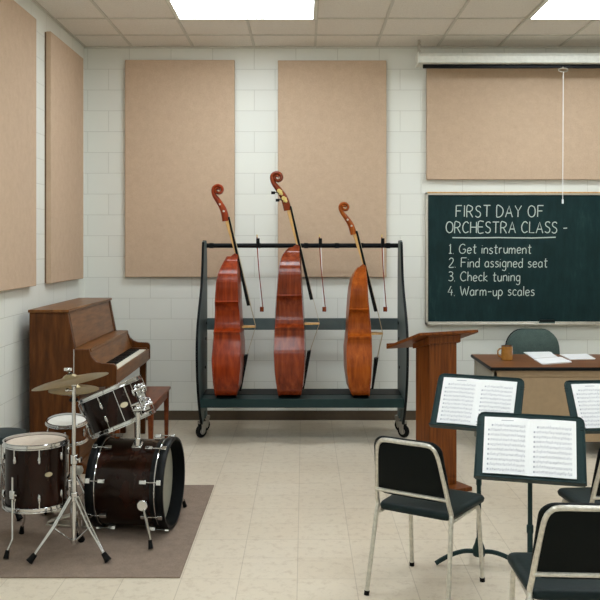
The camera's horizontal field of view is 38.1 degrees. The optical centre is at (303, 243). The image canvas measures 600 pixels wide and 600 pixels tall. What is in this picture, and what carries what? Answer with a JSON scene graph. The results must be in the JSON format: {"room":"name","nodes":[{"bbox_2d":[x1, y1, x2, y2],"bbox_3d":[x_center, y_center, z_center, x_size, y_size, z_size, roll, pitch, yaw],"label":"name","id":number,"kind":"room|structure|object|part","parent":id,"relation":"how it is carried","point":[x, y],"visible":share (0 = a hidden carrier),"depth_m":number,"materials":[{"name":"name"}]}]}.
{"room":"music room","nodes":[
{"label":"music room","id":0,"kind":"room"},
{"bbox_2d":[0,0,83,462],"bbox_3d":[-2.270,-0.106,3.625,0.150,3.733,10.450,0,0,0],"label":"wall","id":1,"kind":"structure","parent":0,"point":[15,304],"depth_m":7.03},
{"bbox_2d":[0,0,35,290],"bbox_3d":[-2.167,-0.733,6.410,0.055,2.135,1.100,0,0,0],"label":"acoustic panel","id":2,"kind":"object","parent":1,"relation":"attached to","point":[17,26],"visible":1,"depth_m":6.48,"materials":[{"name":"beige fabric"}]},
{"bbox_2d":[45,31,82,283],"bbox_3d":[-2.167,-0.733,7.900,0.055,2.135,1.080,0,0,0],"label":"acoustic panel","id":3,"kind":"object","parent":1,"relation":"attached to","point":[63,65],"visible":1,"depth_m":7.74,"materials":[{"name":"beige fabric"}]},
{"bbox_3d":[-2.175,-0.733,7.900,0.040,2.127,1.072,0,0,0],"label":"backing frame","id":4,"kind":"part","parent":3,"relation":"part of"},
{"bbox_2d":[0,420,599,599],"bbox_3d":[1.502,1.810,3.550,7.695,0.100,10.600,0,0,0],"label":"floor","id":5,"kind":"structure","parent":0,"point":[289,512],"depth_m":5.38,"materials":[{"name":"tile"}]},
{"bbox_2d":[28,298,149,473],"bbox_3d":[-1.772,1.131,7.390,0.673,1.258,1.504,0,0,0],"label":"upright piano","id":6,"kind":"object","parent":5,"relation":"on","point":[86,326],"visible":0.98,"depth_m":6.65,"materials":[{"name":"brown wood"}]},
{"bbox_3d":[-1.952,0.513,7.390,0.312,0.023,1.504,0,0,0],"label":"lid","id":7,"kind":"part","parent":6,"relation":"part of","materials":[{"name":"brown wood"}]},
{"bbox_3d":[-1.768,1.143,6.670,0.665,1.235,0.040,0,0,0],"label":"panel","id":8,"kind":"part","parent":6,"relation":"part of","materials":[{"name":"brown wood"}]},
{"bbox_3d":[-1.794,0.665,7.390,0.063,0.270,1.396,0,0,0],"label":"panel","id":9,"kind":"part","parent":6,"relation":"part of","materials":[{"name":"brown wood"}]},
{"bbox_3d":[-1.742,1.384,7.390,0.015,0.592,1.396,0,0,0],"label":"panel","id":10,"kind":"part","parent":6,"relation":"part of","materials":[{"name":"brown wood"}]},
{"bbox_2d":[76,331,127,351],"bbox_3d":[-1.713,0.818,7.390,0.154,0.025,1.396,0,0,0],"label":"shelf","id":11,"kind":"object","parent":6,"relation":"attached to","point":[103,340],"depth_m":7.29,"materials":[{"name":"brown wood"}]},
{"bbox_3d":[-1.768,1.143,8.110,0.665,1.235,0.040,0,0,0],"label":"panel","id":12,"kind":"part","parent":6,"relation":"part of","materials":[{"name":"brown wood"}]},
{"bbox_3d":[-1.495,1.424,8.085,0.060,0.672,0.050,0,0,0],"label":"leg","id":13,"kind":"part","parent":6,"relation":"part of","materials":[{"name":"brown wood"}]},
{"bbox_2d":[0,485,213,577],"bbox_3d":[-1.423,1.756,5.455,1.540,0.008,1.750,0,0,0],"label":"rug","id":14,"kind":"object","parent":5,"relation":"on","point":[127,545],"visible":0.65,"depth_m":5.02,"materials":[{"name":"brown carpet"}]},
{"bbox_2d":[0,427,26,520],"bbox_3d":[-1.946,1.481,5.643,0.337,0.545,0.365,0,0,0],"label":"stool","id":15,"kind":"object","parent":14,"relation":"on","point":[5,432],"visible":0.55,"depth_m":5.61,"materials":[{"name":"grey plastic"}]},
{"bbox_3d":[-1.955,1.459,5.620,0.028,0.386,0.028,0,0,0],"label":"post","id":16,"kind":"part","parent":15,"relation":"part of","materials":[{"name":"silver metal"}]},
{"bbox_3d":[-1.955,1.238,5.620,0.320,0.059,0.320,0,0,0],"label":"seat","id":17,"kind":"part","parent":15,"relation":"part of","materials":[{"name":"grey plastic"}]},
{"bbox_2d":[2,432,77,558],"bbox_3d":[-1.528,1.441,5.045,0.437,0.621,0.459,0,0,0],"label":"tom drum","id":18,"kind":"object","parent":14,"relation":"on","point":[36,481],"depth_m":4.92,"materials":[{"name":"red paint"}]},
{"bbox_3d":[-1.643,1.514,4.859,0.012,0.413,0.058,0,0,23],"label":"leg","id":19,"kind":"part","parent":18,"relation":"part of","materials":[{"name":"silver metal"}]},
{"bbox_3d":[-1.690,1.514,5.235,0.013,0.413,0.059,0,0,-37],"label":"leg","id":20,"kind":"part","parent":18,"relation":"part of","materials":[{"name":"silver metal"}]},
{"bbox_3d":[-1.352,1.514,5.135,0.058,0.413,0.012,0,0,-20],"label":"leg","id":21,"kind":"part","parent":18,"relation":"part of","materials":[{"name":"silver metal"}]},
{"bbox_2d":[43,349,83,514],"bbox_3d":[-1.559,1.223,5.685,0.309,1.061,0.418,0,0,-31],"label":"stand","id":22,"kind":"object","parent":14,"relation":"on","point":[70,399],"visible":0.23,"depth_m":5.68,"materials":[{"name":"silver metal"}]},
{"bbox_2d":[48,384,98,394],"bbox_3d":[-1.513,0.939,5.721,0.325,0.048,0.325,0,0,0],"label":"cymbal","id":23,"kind":"object","parent":22,"relation":"attached to","point":[80,388],"visible":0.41,"depth_m":5.65,"materials":[{"name":"brown metal"}]},
{"bbox_3d":[-1.430,1.607,5.657,0.166,0.241,0.131,0,0,0],"label":"leg","id":24,"kind":"part","parent":22,"relation":"part of","materials":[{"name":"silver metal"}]},
{"bbox_2d":[46,466,88,526],"bbox_3d":[-1.470,1.568,5.437,0.260,0.368,0.122,0,0,6],"label":"bass drum pedal","id":25,"kind":"object","parent":14,"relation":"on","point":[62,523],"visible":0.56,"depth_m":5.41,"materials":[{"name":"metal"}]},
{"bbox_3d":[-1.474,1.698,5.438,0.241,0.076,0.080,0,0,6],"label":"footboard","id":26,"kind":"part","parent":25,"relation":"part of","materials":[{"name":"metal"}]},
{"bbox_3d":[-1.470,1.746,5.437,0.260,0.012,0.100,0,0,6],"label":"plate","id":27,"kind":"part","parent":25,"relation":"part of","materials":[{"name":"metal"}]},
{"bbox_3d":[-1.355,1.643,5.425,0.022,0.199,0.122,0,0,6],"label":"frame","id":28,"kind":"part","parent":25,"relation":"part of","materials":[{"name":"silver metal"}]},
{"bbox_2d":[26,367,111,563],"bbox_3d":[-1.290,1.223,4.938,0.462,1.061,0.394,0,0,0],"label":"cymbal stand","id":29,"kind":"object","parent":14,"relation":"on","point":[74,498],"visible":0.91,"depth_m":4.87,"materials":[{"name":"silver metal"}]},
{"bbox_3d":[-1.398,1.570,4.820,0.221,0.312,0.038,0,0,-29],"label":"leg","id":30,"kind":"part","parent":29,"relation":"part of","materials":[{"name":"silver metal"}]},
{"bbox_2d":[32,372,108,390],"bbox_3d":[-1.308,0.769,4.875,0.418,0.086,0.425,0,0,0],"label":"crash cymbal","id":31,"kind":"object","parent":29,"relation":"attached to","point":[70,379],"visible":1,"depth_m":4.78,"materials":[{"name":"brown metal"}]},
{"bbox_3d":[-1.300,1.570,5.000,0.038,0.312,0.216,0,0,-5],"label":"leg","id":32,"kind":"part","parent":29,"relation":"part of","materials":[{"name":"silver metal"}]},
{"bbox_3d":[-1.184,1.570,4.834,0.201,0.312,0.112,0,0,0],"label":"leg","id":33,"kind":"part","parent":29,"relation":"part of","materials":[{"name":"silver metal"}]},
{"bbox_2d":[67,447,77,480],"bbox_3d":[-1.690,1.556,6.020,0.332,0.390,0.379,0,0,0],"label":"stand","id":34,"kind":"object","parent":14,"relation":"on","point":[69,447],"visible":0.11,"depth_m":6.01,"materials":[{"name":"silver metal"}]},
{"bbox_2d":[45,412,88,446],"bbox_3d":[-1.639,1.282,6.013,0.294,0.186,0.305,0,0,0],"label":"snare drum","id":35,"kind":"object","parent":34,"relation":"on","point":[61,422],"visible":0.68,"depth_m":5.95,"materials":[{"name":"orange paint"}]},
{"bbox_3d":[-1.640,1.517,6.020,0.024,0.270,0.024,0,0,0],"label":"post","id":36,"kind":"part","parent":34,"relation":"part of","materials":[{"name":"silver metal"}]},
{"bbox_2d":[84,402,186,548],"bbox_3d":[-1.037,1.355,5.399,0.476,0.800,0.839,0,0,6],"label":"bass drum","id":37,"kind":"object","parent":14,"relation":"on","point":[137,480],"visible":1,"depth_m":5.20,"materials":[{"name":"brown wood"}]},
{"bbox_2d":[78,375,155,439],"bbox_3d":[-1.172,1.020,5.449,0.487,0.400,0.442,0,0,0],"label":"tom drum","id":38,"kind":"object","parent":37,"relation":"attached to","point":[108,410],"visible":0.97,"depth_m":5.28,"materials":[{"name":"red paint"}]},
{"bbox_3d":[-1.116,0.984,5.258,0.088,0.195,0.007,0,0,12],"label":"tension rod","id":39,"kind":"part","parent":38,"relation":"part of","materials":[{"name":"silver metal"}]},
{"bbox_3d":[-1.011,1.102,5.291,0.030,0.180,0.031,0,0,6],"label":"tom post","id":40,"kind":"part","parent":37,"relation":"part of","materials":[{"name":"silver metal"}]},
{"bbox_3d":[-1.011,1.215,5.291,0.060,0.077,0.064,0,0,6],"label":"post","id":41,"kind":"part","parent":37,"relation":"part of","materials":[{"name":"silver metal"}]},
{"bbox_3d":[-0.998,0.990,5.306,0.099,0.072,0.115,0,0,6],"label":"tom arm","id":42,"kind":"part","parent":37,"relation":"part of","materials":[{"name":"silver metal"}]},
{"bbox_2d":[115,386,170,438],"bbox_3d":[-1.345,1.510,7.280,0.330,0.500,0.860,0,0,0],"label":"piano bench","id":43,"kind":"object","parent":5,"relation":"on","point":[158,395],"visible":0.22,"depth_m":7.41,"materials":[{"name":"brown wood"}]},
{"bbox_3d":[-1.213,1.522,6.888,0.044,0.475,0.044,0,0,0],"label":"leg","id":44,"kind":"part","parent":43,"relation":"part of","materials":[{"name":"brown wood"}]},
{"bbox_3d":[-1.345,1.272,7.280,0.330,0.025,0.860,0,0,0],"label":"seat","id":45,"kind":"part","parent":43,"relation":"part of","materials":[{"name":"brown wood"}]},
{"bbox_3d":[-1.213,1.522,7.672,0.044,0.475,0.044,0,0,0],"label":"leg","id":46,"kind":"part","parent":43,"relation":"part of","materials":[{"name":"brown wood"}]},
{"bbox_2d":[195,240,408,437],"bbox_3d":[-0.013,0.858,7.871,1.938,1.803,0.728,0,0,0],"label":"rack","id":47,"kind":"object","parent":5,"relation":"on","point":[206,398],"visible":0.94,"depth_m":7.89,"materials":[{"name":"grey metal"}]},
{"bbox_3d":[-0.926,0.799,7.866,0.022,1.665,0.717,0,0,0],"label":"edge trim","id":48,"kind":"part","parent":47,"relation":"part of","materials":[{"name":"black metal"}]},
{"bbox_3d":[-0.926,0.800,7.877,0.022,1.660,0.716,0,0,0],"label":"panel","id":49,"kind":"part","parent":47,"relation":"part of","materials":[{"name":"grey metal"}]},
{"bbox_2d":[211,184,255,396],"bbox_3d":[-0.637,0.409,7.870,0.406,1.907,0.636,0,0,0],"label":"double bass","id":50,"kind":"object","parent":47,"relation":"on","point":[229,358],"visible":1,"depth_m":7.65,"materials":[{"name":"brown wood"}]},
{"bbox_3d":[-0.751,0.737,7.870,0.129,1.252,0.636,0,0,0],"label":"plate","id":51,"kind":"part","parent":50,"relation":"part of","materials":[{"name":"brown wood"}]},
{"bbox_3d":[-0.578,0.737,7.870,0.074,1.252,0.636,0,0,0],"label":"plate","id":52,"kind":"part","parent":50,"relation":"part of","materials":[{"name":"brown wood"}]},
{"bbox_2d":[256,235,263,311],"bbox_3d":[-0.406,0.270,8.030,0.070,0.715,0.018,0,0,0],"label":"bow","id":53,"kind":"object","parent":47,"relation":"hanging from","point":[257,238],"visible":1,"depth_m":8.03,"materials":[{"name":"red wood"}]},
{"bbox_2d":[270,171,319,396],"bbox_3d":[-0.083,0.351,7.870,0.452,2.024,0.636,0,0,0],"label":"double bass","id":54,"kind":"object","parent":47,"relation":"on","point":[291,361],"visible":1,"depth_m":7.65,"materials":[{"name":"brown wood"}]},
{"bbox_3d":[-0.201,0.697,7.870,0.146,1.332,0.636,0,0,0],"label":"plate","id":55,"kind":"part","parent":54,"relation":"part of","materials":[{"name":"brown wood"}]},
{"bbox_3d":[-0.018,0.697,7.870,0.069,1.332,0.636,0,0,0],"label":"plate","id":56,"kind":"part","parent":54,"relation":"part of","materials":[{"name":"brown wood"}]},
{"bbox_2d":[200,395,403,407],"bbox_3d":[-0.015,1.406,7.935,1.800,0.078,0.530,0,0,0],"label":"shelf","id":57,"kind":"object","parent":47,"relation":"attached to","point":[206,401],"depth_m":7.67,"materials":[{"name":"metal"}]},
{"bbox_3d":[-0.015,0.015,8.190,1.800,0.043,0.044,0,0,0],"label":"rail","id":58,"kind":"part","parent":47,"relation":"part of","materials":[{"name":"black metal"}]},
{"bbox_3d":[-0.015,0.755,8.219,1.800,0.110,0.022,0,0,0],"label":"rail","id":59,"kind":"part","parent":47,"relation":"part of","materials":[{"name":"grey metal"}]},
{"bbox_2d":[319,235,325,311],"bbox_3d":[0.170,0.270,8.030,0.070,0.715,0.018,0,0,0],"label":"bow","id":60,"kind":"object","parent":47,"relation":"hanging from","point":[320,239],"visible":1,"depth_m":8.03,"materials":[{"name":"red wood"}]},
{"bbox_2d":[338,202,382,396],"bbox_3d":[0.513,0.490,7.870,0.404,1.745,0.599,0,0,0],"label":"double bass","id":61,"kind":"object","parent":47,"relation":"on","point":[357,346],"visible":1,"depth_m":7.67,"materials":[{"name":"brown wood"}]},
{"bbox_3d":[0.426,0.786,7.870,0.135,1.154,0.599,0,0,0],"label":"plate","id":62,"kind":"part","parent":61,"relation":"part of","materials":[{"name":"orange wood"}]},
{"bbox_3d":[0.579,0.786,7.870,0.056,1.154,0.599,0,0,0],"label":"plate","id":63,"kind":"part","parent":61,"relation":"part of","materials":[{"name":"orange wood"}]},
{"bbox_2d":[381,235,386,311],"bbox_3d":[0.739,0.270,8.030,0.056,0.715,0.018,0,0,0],"label":"bow","id":64,"kind":"object","parent":47,"relation":"hanging from","point":[382,239],"visible":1,"depth_m":8.03,"materials":[{"name":"red wood"}]},
{"bbox_3d":[0.896,0.800,7.877,0.022,1.660,0.716,0,0,0],"label":"panel","id":65,"kind":"part","parent":47,"relation":"part of","materials":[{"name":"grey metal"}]},
{"bbox_3d":[0.896,0.799,7.866,0.022,1.665,0.717,0,0,0],"label":"edge trim","id":66,"kind":"part","parent":47,"relation":"part of","materials":[{"name":"black metal"}]},
{"bbox_2d":[364,436,484,599],"bbox_3d":[0.631,1.357,4.449,0.466,0.811,0.526,0,0,33],"label":"chair","id":67,"kind":"object","parent":5,"relation":"on","point":[413,472],"visible":1,"depth_m":4.29,"materials":[{"name":"chromed steel"},{"name":"black vinyl"},{"name":"black rubber"}]},
{"bbox_3d":[0.558,1.549,4.689,0.031,0.413,0.175,0,0,28],"label":"leg","id":68,"kind":"part","parent":67,"relation":"part of","materials":[{"name":"silver metal"}]},
{"bbox_3d":[0.521,1.105,4.279,0.403,0.308,0.101,0,0,33],"label":"backrest","id":69,"kind":"part","parent":67,"relation":"part of","materials":[{"name":"black plastic"}]},
{"bbox_3d":[0.638,1.356,4.460,0.399,0.020,0.345,0,0,33],"label":"seat frame","id":70,"kind":"part","parent":67,"relation":"part of","materials":[{"name":"silver metal"}]},
{"bbox_3d":[0.655,1.325,4.485,0.436,0.039,0.440,0,0,33],"label":"seat","id":71,"kind":"part","parent":67,"relation":"part of","materials":[{"name":"plastic"}]},
{"bbox_3d":[0.881,1.549,4.479,0.031,0.413,0.175,0,0,38],"label":"leg","id":72,"kind":"part","parent":67,"relation":"part of","materials":[{"name":"silver metal"}]},
{"bbox_2d":[386,330,477,491],"bbox_3d":[0.944,1.190,6.336,0.514,1.141,0.475,0,0,-28],"label":"lectern","id":73,"kind":"object","parent":5,"relation":"on","point":[436,352],"visible":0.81,"depth_m":6.23,"materials":[{"name":"brown wood"}]},
{"bbox_2d":[428,373,524,564],"bbox_3d":[0.972,1.244,4.792,0.488,1.034,0.387,0,0,25],"label":"music stand","id":74,"kind":"object","parent":5,"relation":"on","point":[520,389],"visible":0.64,"depth_m":4.75,"materials":[{"name":"metal"}]},
{"bbox_2d":[437,377,516,425],"bbox_3d":[0.938,0.859,4.724,0.406,0.230,0.155,0,0,25],"label":"sheet music","id":75,"kind":"object","parent":74,"relation":"on","point":[462,400],"visible":0.86,"depth_m":4.73,"materials":[{"name":"white paper"}]},
{"bbox_2d":[474,412,586,599],"bbox_3d":[1.044,1.273,4.013,0.488,0.976,0.400,0,0,16],"label":"music stand","id":76,"kind":"object","parent":5,"relation":"on","point":[581,481],"visible":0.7,"depth_m":3.94,"materials":[{"name":"metal"}]},
{"bbox_2d":[482,417,576,479],"bbox_3d":[1.019,0.918,3.934,0.406,0.230,0.155,0,0,16],"label":"sheet music","id":77,"kind":"object","parent":76,"relation":"on","point":[546,448],"visible":1,"depth_m":3.93,"materials":[{"name":"white paper"}]},
{"bbox_2d":[505,328,559,353],"bbox_3d":[2.179,1.284,8.097,0.554,0.947,0.591,0,0,0],"label":"office chair","id":78,"kind":"object","parent":5,"relation":"on","point":[522,340],"visible":0.23,"depth_m":8.26,"materials":[{"name":"plastic"}]},
{"bbox_2d":[471,354,599,441],"bbox_3d":[2.315,1.387,7.590,1.560,0.745,0.860,0,0,0],"label":"desk","id":79,"kind":"object","parent":5,"relation":"on","point":[544,392],"visible":0.52,"depth_m":7.21,"materials":[{"name":"brown wood"}]},
{"bbox_3d":[1.580,1.410,7.960,0.040,0.700,0.040,0,0,0],"label":"leg","id":80,"kind":"part","parent":79,"relation":"part of","materials":[{"name":"brown metal"}]},
{"bbox_3d":[1.583,1.377,7.590,0.025,0.665,0.780,0,0,0],"label":"panel","id":81,"kind":"part","parent":79,"relation":"part of","materials":[{"name":"grey metal"}]},
{"bbox_2d":[497,345,512,360],"bbox_3d":[1.766,0.952,7.619,0.126,0.127,0.102,0,0,33],"label":"coffee mug","id":82,"kind":"object","parent":79,"relation":"on","point":[506,350],"visible":1,"depth_m":7.57,"materials":[{"name":"ceramic"}]},
{"bbox_2d":[523,352,556,358],"bbox_3d":[2.161,1.010,7.895,0.286,0.010,0.464,0,0,0],"label":"paper stack","id":83,"kind":"object","parent":79,"relation":"on","point":[535,355],"visible":0.97,"depth_m":7.91,"materials":[{"name":"white paper"}]},
{"bbox_3d":[2.315,1.073,7.215,1.480,0.055,0.030,0,0,0],"label":"rail","id":84,"kind":"part","parent":79,"relation":"part of","materials":[{"name":"beige wood"}]},
{"bbox_2d":[534,357,571,364],"bbox_3d":[2.148,1.010,7.522,0.297,0.010,0.448,0,0,0],"label":"paper stack","id":85,"kind":"object","parent":79,"relation":"on","point":[554,360],"visible":1,"depth_m":7.50,"materials":[{"name":"white paper"}]},
{"bbox_3d":[2.315,1.343,7.220,1.440,0.595,0.020,0,0,0],"label":"modesty panel","id":86,"kind":"part","parent":79,"relation":"part of","materials":[{"name":"beige wood"}]},
{"bbox_2d":[559,354,595,359],"bbox_3d":[2.469,1.012,7.806,0.276,0.006,0.397,0,0,0],"label":"paper stack","id":87,"kind":"object","parent":79,"relation":"on","point":[568,356],"visible":1,"depth_m":7.80,"materials":[{"name":"white paper"}]},
{"bbox_2d":[507,502,599,599],"bbox_3d":[1.061,1.357,3.435,0.466,0.811,0.526,0,0,3],"label":"chair","id":88,"kind":"object","parent":5,"relation":"on","point":[563,563],"visible":1,"depth_m":3.23,"materials":[{"name":"black plastic"}]},
{"bbox_3d":[0.876,1.549,3.606,0.031,0.413,0.175,0,0,-2],"label":"leg","id":89,"kind":"part","parent":88,"relation":"part of","materials":[{"name":"silver metal"}]},
{"bbox_3d":[1.063,1.325,3.478,0.436,0.039,0.440,0,0,3],"label":"seat","id":90,"kind":"part","parent":88,"relation":"part of","materials":[{"name":"fabric"}]},
{"bbox_3d":[1.050,1.105,3.232,0.403,0.308,0.101,0,0,3],"label":"backrest","id":91,"kind":"part","parent":88,"relation":"part of","materials":[{"name":"black fabric"}]},
{"bbox_2d":[557,448,599,502],"bbox_3d":[1.587,1.357,4.435,0.466,0.811,0.526,0,0,-4],"label":"chair","id":92,"kind":"object","parent":5,"relation":"on","point":[591,494],"visible":0.38,"depth_m":4.46,"materials":[{"name":"black plastic"}]},
{"bbox_3d":[1.584,1.325,4.478,0.436,0.039,0.440,0,0,-4],"label":"seat","id":93,"kind":"part","parent":92,"relation":"part of","materials":[{"name":"plastic"}]},
{"bbox_3d":[1.601,1.356,4.230,0.462,0.800,0.116,0,0,-4],"label":"frame","id":94,"kind":"part","parent":92,"relation":"part of","materials":[{"name":"silver metal"}]},
{"bbox_3d":[1.601,1.105,4.233,0.403,0.308,0.101,0,0,-4],"label":"backrest","id":95,"kind":"part","parent":92,"relation":"part of","materials":[{"name":"black plastic"}]},
{"bbox_2d":[564,380,599,433],"bbox_3d":[1.746,1.276,5.055,0.488,0.970,0.399,0,0,-3],"label":"music stand","id":96,"kind":"object","parent":5,"relation":"on","point":[567,385],"visible":0.29,"depth_m":5.00,"materials":[{"name":"metal"}]},
{"bbox_2d":[571,384,599,428],"bbox_3d":[1.754,0.924,4.974,0.406,0.230,0.155,0,0,-3],"label":"sheet music","id":97,"kind":"object","parent":96,"relation":"on","point":[586,396],"visible":0.98,"depth_m":4.97,"materials":[{"name":"white paper"}]},
{"bbox_2d":[36,0,599,45],"bbox_3d":[1.502,-2.023,3.550,7.695,0.100,10.600,0,0,0],"label":"ceiling","id":98,"kind":"structure","parent":0,"point":[56,8],"depth_m":7.93,"materials":[{"name":"tile"}]},
{"bbox_2d":[166,0,317,19],"bbox_3d":[-0.499,-1.961,7.291,1.220,0.008,0.610,0,0,0],"label":"recessed light","id":99,"kind":"object","parent":98,"relation":"in","point":[182,9],"visible":1,"depth_m":7.27,"materials":[{"name":"white plastic"}]},
{"bbox_2d":[32,0,599,47],"bbox_3d":[1.502,-1.969,3.550,7.395,0.008,10.300,0,0,0],"label":"grid","id":100,"kind":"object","parent":98,"relation":"attached to","point":[386,18],"depth_m":8.20,"materials":[{"name":"paint"}]},
{"bbox_2d":[415,40,599,203],"bbox_3d":[2.350,-1.181,8.430,2.524,1.583,0.230,0,0,0],"label":"projection screen","id":101,"kind":"object","parent":98,"relation":"attached to","point":[558,61],"visible":1,"depth_m":8.33,"materials":[{"name":"white metal"}]},
{"bbox_3d":[2.350,-1.785,8.431,2.500,0.100,0.219,0,0,0],"label":"casing","id":102,"kind":"part","parent":101,"relation":"part of","materials":[{"name":"white metal"}]},
{"bbox_3d":[2.495,-1.025,8.390,0.017,1.270,0.017,0,0,22],"label":"pull cord","id":103,"kind":"part","parent":101,"relation":"part of","materials":[{"name":"white fabric"}]},
{"bbox_2d":[526,0,599,19],"bbox_3d":[2.551,-1.961,7.291,1.220,0.008,0.610,0,0,0],"label":"recessed light","id":104,"kind":"object","parent":98,"relation":"in","point":[549,9],"visible":1,"depth_m":7.30,"materials":[{"name":"white plastic"}]},
{"bbox_2d":[84,48,599,410],"bbox_3d":[1.502,-0.106,8.775,7.395,3.733,0.150,0,0,0],"label":"wall","id":105,"kind":"structure","parent":0,"point":[161,312],"depth_m":8.70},
{"bbox_2d":[125,60,234,276],"bbox_3d":[-1.235,-0.750,8.672,1.090,2.160,0.055,0,0,0],"label":"acoustic panel","id":106,"kind":"object","parent":105,"relation":"attached to","point":[180,114],"visible":0.81,"depth_m":8.64,"materials":[{"name":"beige fabric"}]},
{"bbox_2d":[146,411,415,419],"bbox_3d":[1.502,1.712,8.695,7.395,0.095,0.010,0,0,0],"label":"baseboard","id":107,"kind":"structure","parent":105,"relation":"attached to","point":[159,415],"depth_m":8.69,"materials":[{"name":"rubber"}]},
{"bbox_2d":[278,60,385,276],"bbox_3d":[0.280,-0.748,8.672,1.080,2.155,0.055,0,0,0],"label":"acoustic panel","id":108,"kind":"object","parent":105,"relation":"attached to","point":[332,113],"visible":0.84,"depth_m":8.64,"materials":[{"name":"beige fabric"}]},
{"bbox_2d":[425,192,599,324],"bbox_3d":[2.480,0.142,8.658,2.540,1.323,0.085,0,0,0],"label":"chalkboard","id":109,"kind":"object","parent":105,"relation":"attached to","point":[492,258],"visible":1,"depth_m":8.68,"materials":[{"name":"metal"}]},
{"bbox_3d":[2.480,-0.512,8.665,2.500,0.013,0.010,0,0,0],"label":"map rail","id":110,"kind":"part","parent":109,"relation":"part of","materials":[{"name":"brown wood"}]},
{"bbox_2d":[428,323,599,324],"bbox_3d":[2.480,0.796,8.643,2.500,0.016,0.055,0,0,0],"label":"chalk tray","id":111,"kind":"object","parent":109,"relation":"on","point":[428,323],"depth_m":8.62,"materials":[{"name":"metal"}]},
{"bbox_2d":[539,320,554,322],"bbox_3d":[2.413,0.770,8.640,0.150,0.034,0.044,0,0,0],"label":"eraser","id":112,"kind":"object","parent":109,"relation":"on","point":[540,321],"visible":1,"depth_m":8.62,"materials":[{"name":"grey fabric"}]},
{"bbox_2d":[426,69,599,179],"bbox_3d":[2.285,-1.215,8.672,2.130,1.150,0.055,0,0,0],"label":"acoustic panel","id":113,"kind":"object","parent":105,"relation":"attached to","point":[482,124],"visible":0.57,"depth_m":8.64,"materials":[{"name":"beige fabric"}]}
]}

